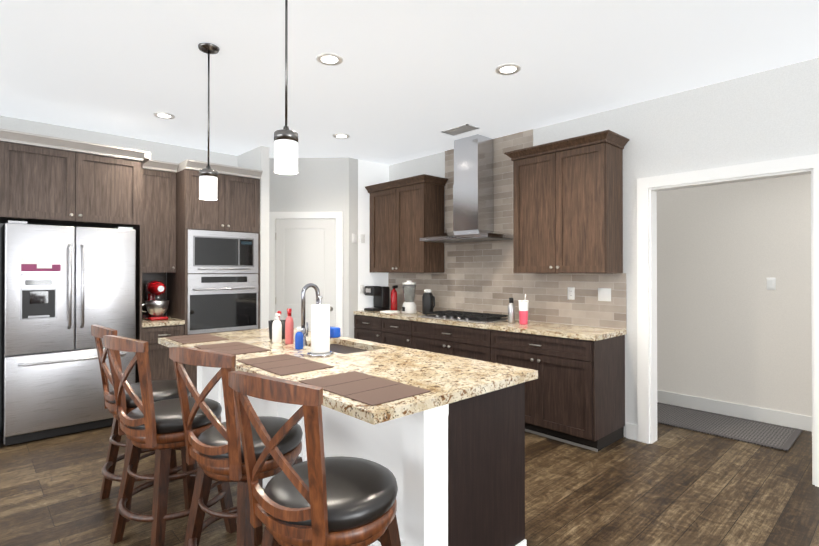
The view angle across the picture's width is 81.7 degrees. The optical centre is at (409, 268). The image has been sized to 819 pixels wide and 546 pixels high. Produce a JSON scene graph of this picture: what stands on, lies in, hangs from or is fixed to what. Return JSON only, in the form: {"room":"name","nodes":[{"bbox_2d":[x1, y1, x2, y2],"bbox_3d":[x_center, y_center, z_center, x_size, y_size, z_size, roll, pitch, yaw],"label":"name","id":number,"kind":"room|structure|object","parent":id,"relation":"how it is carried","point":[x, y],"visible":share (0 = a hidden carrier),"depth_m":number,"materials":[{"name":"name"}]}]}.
{"room":"kitchen","nodes":[
{"label":"kitchen","id":0,"kind":"room"},
{"bbox_2d":[0,115,237,288],"bbox_3d":[-4.924,0.020,3.236,11.002,2.830,0.118,0,0,-43],"label":"wall","id":1,"kind":"structure","parent":0,"point":[159,151],"depth_m":4.94,"materials":[{"name":"paint"}]},
{"bbox_2d":[142,273,165,317],"bbox_3d":[-2.833,0.286,5.097,0.394,0.478,0.008,0,0,-43],"label":"tile backsplash","id":2,"kind":"structure","parent":1,"relation":"attached to","point":[149,277],"depth_m":5.11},
{"bbox_2d":[142,159,178,272],"bbox_3d":[-2.694,-0.525,4.952,0.394,1.140,0.409,0,0,-43],"label":"upper cabinet","id":3,"kind":"object","parent":1,"relation":"attached to","point":[159,217],"visible":0.81,"depth_m":4.88,"materials":[{"name":"brown wood"}]},
{"bbox_2d":[237,146,268,328],"bbox_3d":[-1.850,0.033,5.585,0.098,2.830,0.642,0,0,-43],"label":"wall","id":4,"kind":"structure","parent":0,"point":[257,158],"depth_m":5.36,"materials":[{"name":"paint"}]},
{"bbox_2d":[269,157,357,337],"bbox_3d":[-1.309,0.035,5.940,1.318,2.830,0.099,0,0,2],"label":"wall","id":5,"kind":"structure","parent":0,"point":[322,185],"depth_m":5.89,"materials":[{"name":"paint"}]},
{"bbox_2d":[275,219,335,330],"bbox_3d":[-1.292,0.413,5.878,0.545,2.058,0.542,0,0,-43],"label":"pantry door","id":6,"kind":"structure","parent":5,"relation":"in","point":[305,251],"depth_m":5.88,"materials":[{"name":"white paint"}]},
{"bbox_2d":[269,211,342,335],"bbox_3d":[-1.291,0.373,5.875,0.930,2.155,0.026,0,0,2],"label":"door frame","id":7,"kind":"structure","parent":5,"relation":"attached to","point":[274,216],"depth_m":5.86,"materials":[{"name":"white wood"}]},
{"bbox_2d":[352,234,356,242],"bbox_3d":[-0.688,-0.380,5.924,0.070,0.114,0.010,0,0,-43],"label":"light switch","id":8,"kind":"object","parent":5,"relation":"attached to","point":[354,238],"visible":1,"depth_m":5.92,"materials":[{"name":"white plastic"}]},
{"bbox_2d":[358,159,388,310],"bbox_3d":[-0.495,0.037,6.178,0.512,2.830,0.100,0,0,-43],"label":"wall","id":9,"kind":"structure","parent":0,"point":[369,173],"depth_m":6.06,"materials":[{"name":"paint"}]},
{"bbox_2d":[360,285,363,293],"bbox_3d":[-0.601,0.261,6.003,0.070,0.114,0.010,0,0,-43],"label":"light switch","id":10,"kind":"object","parent":9,"relation":"attached to","point":[361,289],"visible":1,"depth_m":6.00,"materials":[{"name":"white plastic"}]},
{"bbox_2d":[360,234,364,242],"bbox_3d":[-0.593,-0.379,6.013,0.070,0.114,0.010,0,0,-43],"label":"light switch","id":11,"kind":"object","parent":9,"relation":"attached to","point":[362,238],"visible":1,"depth_m":6.01,"materials":[{"name":"white plastic"}]},
{"bbox_2d":[0,423,818,545],"bbox_3d":[-0.691,1.449,0.597,13.600,0.060,12.500,0,0,-43],"label":"floor","id":12,"kind":"structure","parent":0,"point":[673,486],"depth_m":2.99,"materials":[{"name":"brown wood"}]},
{"bbox_2d":[0,220,135,445],"bbox_3d":[-3.092,0.528,4.311,0.930,1.825,0.742,0,0,-43],"label":"fridge","id":13,"kind":"object","parent":12,"relation":"on","point":[63,289],"visible":0.83,"depth_m":4.02,"materials":[{"name":"silver metal"}]},
{"bbox_2d":[0,128,150,382],"bbox_3d":[-3.089,0.171,4.350,1.105,2.540,0.744,0,0,-43],"label":"tall cabinet","id":14,"kind":"object","parent":12,"relation":"on","point":[47,180],"visible":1,"depth_m":4.11,"materials":[{"name":"brown wood"}]},
{"bbox_2d":[91,324,197,521],"bbox_3d":[-1.640,0.883,2.958,0.574,1.100,0.524,0,0,-43],"label":"bar stool","id":15,"kind":"object","parent":12,"relation":"on","point":[164,389],"visible":0.5,"depth_m":2.85,"materials":[{"name":"brown wood"}]},
{"bbox_2d":[142,317,184,380],"bbox_3d":[-2.612,0.984,4.856,0.394,0.920,0.650,0,0,-43],"label":"base cabinet","id":16,"kind":"object","parent":12,"relation":"on","point":[161,364],"visible":0.38,"depth_m":4.64,"materials":[{"name":"brown wood"}]},
{"bbox_2d":[142,281,168,320],"bbox_3d":[-2.624,0.324,4.853,0.263,0.398,0.350,0,0,-43],"label":"stand mixer","id":17,"kind":"object","parent":16,"relation":"on","point":[156,307],"visible":0.98,"depth_m":4.77,"materials":[{"name":"red metal"}]},
{"bbox_2d":[103,335,236,545],"bbox_3d":[-1.272,0.881,2.521,0.585,1.100,0.536,0,0,-43],"label":"bar stool","id":18,"kind":"object","parent":12,"relation":"on","point":[148,422],"visible":0.81,"depth_m":2.34,"materials":[{"name":"brown wood"}]},
{"bbox_2d":[166,159,262,396],"bbox_3d":[-2.162,0.176,5.258,0.800,2.540,0.682,0,0,-43],"label":"tall cabinet","id":19,"kind":"object","parent":12,"relation":"on","point":[213,284],"visible":0.73,"depth_m":5.02,"materials":[{"name":"brown wood"}]},
{"bbox_2d":[169,347,302,545],"bbox_3d":[-0.745,0.878,2.165,0.596,1.100,0.554,0,0,-43],"label":"bar stool","id":20,"kind":"object","parent":12,"relation":"on","point":[215,451],"visible":0.69,"depth_m":1.99,"materials":[{"name":"brown wood"}]},
{"bbox_2d":[228,371,400,545],"bbox_3d":[-0.290,0.875,1.645,0.585,1.100,0.536,0,0,-43],"label":"bar stool","id":21,"kind":"object","parent":12,"relation":"on","point":[317,498],"visible":1,"depth_m":1.48,"materials":[{"name":"brown wood"}]},
{"bbox_2d":[158,328,537,545],"bbox_3d":[-0.614,0.973,2.943,1.050,0.920,2.560,0,0,-43],"label":"kitchen island","id":22,"kind":"object","parent":12,"relation":"on","point":[448,451],"visible":0.54,"depth_m":2.17,"materials":[{"name":"brown wood"}]},
{"bbox_2d":[165,333,228,343],"bbox_3d":[-1.569,0.513,3.484,0.310,0.005,0.430,0,0,-43],"label":"placemat","id":23,"kind":"object","parent":22,"relation":"on","point":[194,338],"visible":0.98,"depth_m":3.46,"materials":[{"name":"brown fabric"}]},
{"bbox_2d":[194,342,270,354],"bbox_3d":[-1.142,0.511,3.034,0.300,0.005,0.490,0,0,-43],"label":"placemat","id":24,"kind":"object","parent":22,"relation":"on","point":[235,348],"visible":0.77,"depth_m":3.01,"materials":[{"name":"brown fabric"}]},
{"bbox_2d":[272,313,281,342],"bbox_3d":[-0.923,0.414,3.299,0.063,0.200,0.067,0,0,-43],"label":"soap dispenser","id":25,"kind":"object","parent":22,"relation":"on","point":[276,331],"visible":1,"depth_m":3.27,"materials":[{"name":"white plastic"}]},
{"bbox_2d":[268,311,285,338],"bbox_3d":[-0.967,0.411,3.493,0.144,0.208,0.144,0,0,-43],"label":"utensil caddy","id":26,"kind":"object","parent":22,"relation":"on","point":[270,322],"visible":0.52,"depth_m":3.44,"materials":[{"name":"black plastic"}]},
{"bbox_2d":[237,354,333,375],"bbox_3d":[-0.671,0.508,2.530,0.300,0.005,0.510,0,0,-43],"label":"placemat","id":27,"kind":"object","parent":22,"relation":"on","point":[283,364],"visible":1,"depth_m":2.50,"materials":[{"name":"brown fabric"}]},
{"bbox_2d":[285,308,293,343],"bbox_3d":[-0.820,0.394,3.233,0.055,0.240,0.056,0,0,-43],"label":"spray bottle","id":28,"kind":"object","parent":22,"relation":"on","point":[289,330],"visible":1,"depth_m":3.21,"materials":[{"name":"red plastic"}]},
{"bbox_2d":[295,327,302,349],"bbox_3d":[-0.704,0.443,3.020,0.051,0.140,0.052,0,0,-43],"label":"dish soap bottle","id":29,"kind":"object","parent":22,"relation":"on","point":[298,339],"visible":1,"depth_m":3.00,"materials":[{"name":"blue plastic"}]},
{"bbox_2d":[301,283,319,345],"bbox_3d":[-0.652,0.306,3.170,0.164,0.415,0.099,0,0,-43],"label":"faucet","id":30,"kind":"object","parent":22,"relation":"on","point":[303,292],"visible":0.83,"depth_m":3.14,"materials":[{"name":"silver metal"}]},
{"bbox_2d":[307,296,333,356],"bbox_3d":[-0.530,0.336,2.820,0.156,0.350,0.156,0,0,-43],"label":"paper towel holder","id":31,"kind":"object","parent":22,"relation":"on","point":[320,329],"visible":1,"depth_m":2.77,"materials":[{"name":"white paper"}]},
{"bbox_2d":[330,326,339,337],"bbox_3d":[-0.599,0.479,3.589,0.070,0.074,0.180,0,0,-43],"label":"sponge","id":32,"kind":"object","parent":22,"relation":"on","point":[334,332],"visible":0.5,"depth_m":3.52,"materials":[{"name":"blue"}]},
{"bbox_2d":[299,371,430,405],"bbox_3d":[-0.203,0.505,2.036,0.310,0.005,0.530,0,0,-43],"label":"placemat","id":33,"kind":"object","parent":22,"relation":"on","point":[371,390],"visible":0.94,"depth_m":2.00,"materials":[{"name":"brown fabric"}]},
{"bbox_2d":[354,313,381,342],"bbox_3d":[-0.300,1.010,5.909,0.576,0.880,0.528,0,0,-43],"label":"base cabinet","id":34,"kind":"object","parent":12,"relation":"on","point":[367,328],"depth_m":5.71,"materials":[{"name":"brown wood"}]},
{"bbox_2d":[382,317,409,347],"bbox_3d":[0.057,1.008,5.526,0.576,0.880,0.520,0,0,-43],"label":"base cabinet","id":35,"kind":"object","parent":12,"relation":"on","point":[395,330],"depth_m":5.33,"materials":[{"name":"brown wood"}]},
{"bbox_2d":[410,321,489,361],"bbox_3d":[0.596,1.005,4.948,0.576,0.880,1.060,0,0,-43],"label":"base cabinet","id":36,"kind":"object","parent":12,"relation":"on","point":[466,341],"depth_m":4.72,"materials":[{"name":"brown wood"}]},
{"bbox_2d":[490,329,624,451],"bbox_3d":[1.293,1.000,4.202,0.576,0.880,0.982,0,0,-43],"label":"base cabinet","id":37,"kind":"object","parent":12,"relation":"on","point":[575,393],"depth_m":3.88,"materials":[{"name":"brown wood"}]},
{"bbox_2d":[354,309,625,340],"bbox_3d":[0.574,0.545,4.963,0.576,0.040,3.108,0,0,-43],"label":"countertop","id":38,"kind":"structure","parent":37,"relation":"on","point":[599,334],"depth_m":4.20,"materials":[{"name":"beige stone"}]},
{"bbox_2d":[364,286,389,310],"bbox_3d":[-0.414,0.375,6.006,0.282,0.310,0.180,0,0,-43],"label":"coffee maker","id":39,"kind":"object","parent":38,"relation":"on","point":[381,297],"visible":1,"depth_m":5.96,"materials":[{"name":"black plastic"}]},
{"bbox_2d":[380,310,399,312],"bbox_3d":[-0.232,0.520,5.724,0.161,0.016,0.200,0,0,-43],"label":"plate","id":40,"kind":"object","parent":38,"relation":"on","point":[389,311],"visible":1,"depth_m":5.68,"materials":[{"name":"white ceramic"}]},
{"bbox_2d":[391,285,397,310],"bbox_3d":[-0.189,0.372,5.984,0.102,0.315,0.086,0,0,-43],"label":"fire extinguisher","id":41,"kind":"object","parent":38,"relation":"on","point":[394,299],"visible":0.92,"depth_m":5.94,"materials":[{"name":"red metal"}]},
{"bbox_2d":[402,281,416,313],"bbox_3d":[-0.004,0.335,5.582,0.182,0.385,0.180,0,0,-43],"label":"blender","id":42,"kind":"object","parent":38,"relation":"on","point":[409,304],"visible":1,"depth_m":5.52,"materials":[{"name":"grey plastic"}]},
{"bbox_2d":[422,289,434,313],"bbox_3d":[0.230,0.384,5.479,0.130,0.285,0.179,0,0,-43],"label":"thermal carafe","id":43,"kind":"object","parent":38,"relation":"on","point":[428,299],"visible":0.98,"depth_m":5.45,"materials":[{"name":"black plastic"}]},
{"bbox_2d":[418,310,507,323],"bbox_3d":[0.580,0.499,4.956,0.480,0.050,0.910,0,0,-43],"label":"cooktop","id":44,"kind":"object","parent":38,"relation":"in","point":[476,317],"visible":0.98,"depth_m":4.82,"materials":[{"name":"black metal"}]},
{"bbox_2d":[508,298,514,322],"bbox_3d":[0.980,0.401,4.558,0.067,0.240,0.068,0,0,-43],"label":"water bottle","id":45,"kind":"object","parent":38,"relation":"on","point":[511,312],"visible":1,"depth_m":4.53,"materials":[{"name":"silver metal"}]},
{"bbox_2d":[518,294,528,324],"bbox_3d":[1.068,0.378,4.434,0.094,0.286,0.096,0,0,-43],"label":"tumbler","id":46,"kind":"object","parent":38,"relation":"on","point":[523,312],"visible":1,"depth_m":4.40,"materials":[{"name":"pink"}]},
{"bbox_2d":[657,402,802,450],"bbox_3d":[2.637,1.435,4.580,0.700,0.012,1.720,0,0,-43],"label":"rug","id":47,"kind":"object","parent":12,"relation":"on","point":[778,437],"visible":0.69,"depth_m":4.28,"materials":[{"name":"grey fabric"}]},
{"bbox_2d":[0,0,818,164],"bbox_3d":[-0.691,-1.461,0.614,13.600,0.100,12.500,0,0,-43],"label":"ceiling","id":48,"kind":"structure","parent":0,"point":[405,80],"depth_m":3.21,"materials":[{"name":"paint"}]},
{"bbox_2d":[153,112,174,118],"bbox_3d":[-2.227,-1.386,4.296,0.180,0.006,0.180,0,0,-43],"label":"recessed light","id":49,"kind":"object","parent":48,"relation":"in","point":[162,115],"visible":0.96,"depth_m":4.29,"materials":[{"name":"white"}]},
{"bbox_2d":[198,43,219,199],"bbox_3d":[-1.268,-0.916,2.987,0.128,0.959,0.128,0,0,-43],"label":"pendant light","id":50,"kind":"object","parent":48,"relation":"hanging from","point":[208,179],"visible":1,"depth_m":2.96,"materials":[{"name":"white glass"}]},
{"bbox_2d":[274,0,297,174],"bbox_3d":[-0.567,-0.921,2.178,0.128,0.959,0.128,0,0,-43],"label":"pendant light","id":51,"kind":"object","parent":48,"relation":"hanging from","point":[285,150],"visible":1,"depth_m":2.14,"materials":[{"name":"white glass"}]},
{"bbox_2d":[316,53,342,65],"bbox_3d":[-0.533,-1.392,3.155,0.180,0.006,0.180,0,0,-43],"label":"recessed light","id":52,"kind":"object","parent":48,"relation":"in","point":[331,59],"visible":1,"depth_m":3.15,"materials":[{"name":"white"}]},
{"bbox_2d":[333,133,349,138],"bbox_3d":[-0.712,-1.382,4.945,0.180,0.006,0.180,0,0,-43],"label":"recessed light","id":53,"kind":"object","parent":48,"relation":"in","point":[341,136],"visible":0.98,"depth_m":4.95,"materials":[{"name":"white"}]},
{"bbox_2d":[441,124,478,135],"bbox_3d":[0.504,-1.382,4.726,0.180,0.008,0.340,0,0,-43],"label":"ceiling vent","id":54,"kind":"object","parent":48,"relation":"in","point":[460,129],"visible":1,"depth_m":4.71,"materials":[{"name":"white metal"}]},
{"bbox_2d":[495,64,520,74],"bbox_3d":[0.689,-1.391,3.312,0.180,0.006,0.180,0,0,-43],"label":"recessed light","id":55,"kind":"object","parent":48,"relation":"in","point":[506,69],"visible":1,"depth_m":3.31,"materials":[{"name":"white"}]},
{"bbox_2d":[389,58,818,436],"bbox_3d":[2.894,0.018,3.009,0.118,2.830,11.120,0,0,-43],"label":"wall","id":56,"kind":"structure","parent":0,"point":[771,114],"depth_m":3.67,"materials":[{"name":"paint"}]},
{"bbox_2d":[365,174,447,272],"bbox_3d":[-0.059,-0.498,5.779,0.396,1.095,1.072,0,0,-43],"label":"upper cabinet","id":57,"kind":"object","parent":56,"relation":"attached to","point":[407,214],"visible":1,"depth_m":5.55,"materials":[{"name":"brown wood"}]},
{"bbox_2d":[420,134,512,242],"bbox_3d":[0.604,-0.840,5.000,0.492,1.087,0.930,0,0,-43],"label":"range hood","id":58,"kind":"object","parent":56,"relation":"attached to","point":[473,203],"visible":1,"depth_m":4.96,"materials":[{"name":"silver metal"}]},
{"bbox_2d":[388,129,626,328],"bbox_3d":[0.784,-0.429,5.175,0.010,1.908,3.113,0,0,-43],"label":"tile backsplash","id":59,"kind":"structure","parent":56,"relation":"attached to","point":[480,277],"depth_m":4.95,"materials":[{"name":"beige tile"}]},
{"bbox_2d":[568,287,574,299],"bbox_3d":[1.498,0.232,4.393,0.008,0.114,0.070,0,0,-43],"label":"outlet","id":60,"kind":"object","parent":59,"relation":"attached to","point":[571,293],"visible":1,"depth_m":4.39,"materials":[{"name":"white plastic"}]},
{"bbox_2d":[598,288,610,300],"bbox_3d":[1.712,0.230,4.161,0.010,0.114,0.116,0,0,-43],"label":"outlet","id":61,"kind":"object","parent":59,"relation":"attached to","point":[604,294],"visible":1,"depth_m":4.16,"materials":[{"name":"white plastic"}]},
{"bbox_2d":[504,130,628,272],"bbox_3d":[1.379,-0.527,4.238,0.396,1.135,0.995,0,0,-43],"label":"upper cabinet","id":62,"kind":"object","parent":56,"relation":"attached to","point":[567,205],"visible":1,"depth_m":4.05,"materials":[{"name":"brown wood"}]},
{"bbox_2d":[637,154,818,486],"bbox_3d":[2.370,0.342,3.557,0.143,2.190,1.220,0,0,-43],"label":"door frame","id":63,"kind":"structure","parent":56,"relation":"attached to","point":[648,188],"depth_m":3.87,"materials":[{"name":"white"}]},
{"bbox_2d":[657,174,811,416],"bbox_3d":[4.748,0.018,3.015,0.120,2.830,8.600,0,0,-43],"label":"wall","id":64,"kind":"structure","parent":0,"point":[731,328],"depth_m":4.57,"materials":[{"name":"paint"}]},
{"bbox_2d":[657,390,811,431],"bbox_3d":[4.699,1.368,2.962,0.015,0.130,8.400,0,0,-43],"label":"baseboard","id":65,"kind":"structure","parent":64,"relation":"attached to","point":[787,419],"depth_m":4.58,"materials":[{"name":"white wood"}]},
{"bbox_2d":[766,278,775,289],"bbox_3d":[3.362,0.141,4.402,0.010,0.114,0.070,0,0,-43],"label":"light switch","id":66,"kind":"object","parent":64,"relation":"attached to","point":[771,283],"visible":1,"depth_m":4.40,"materials":[{"name":"white plastic"}]}
]}

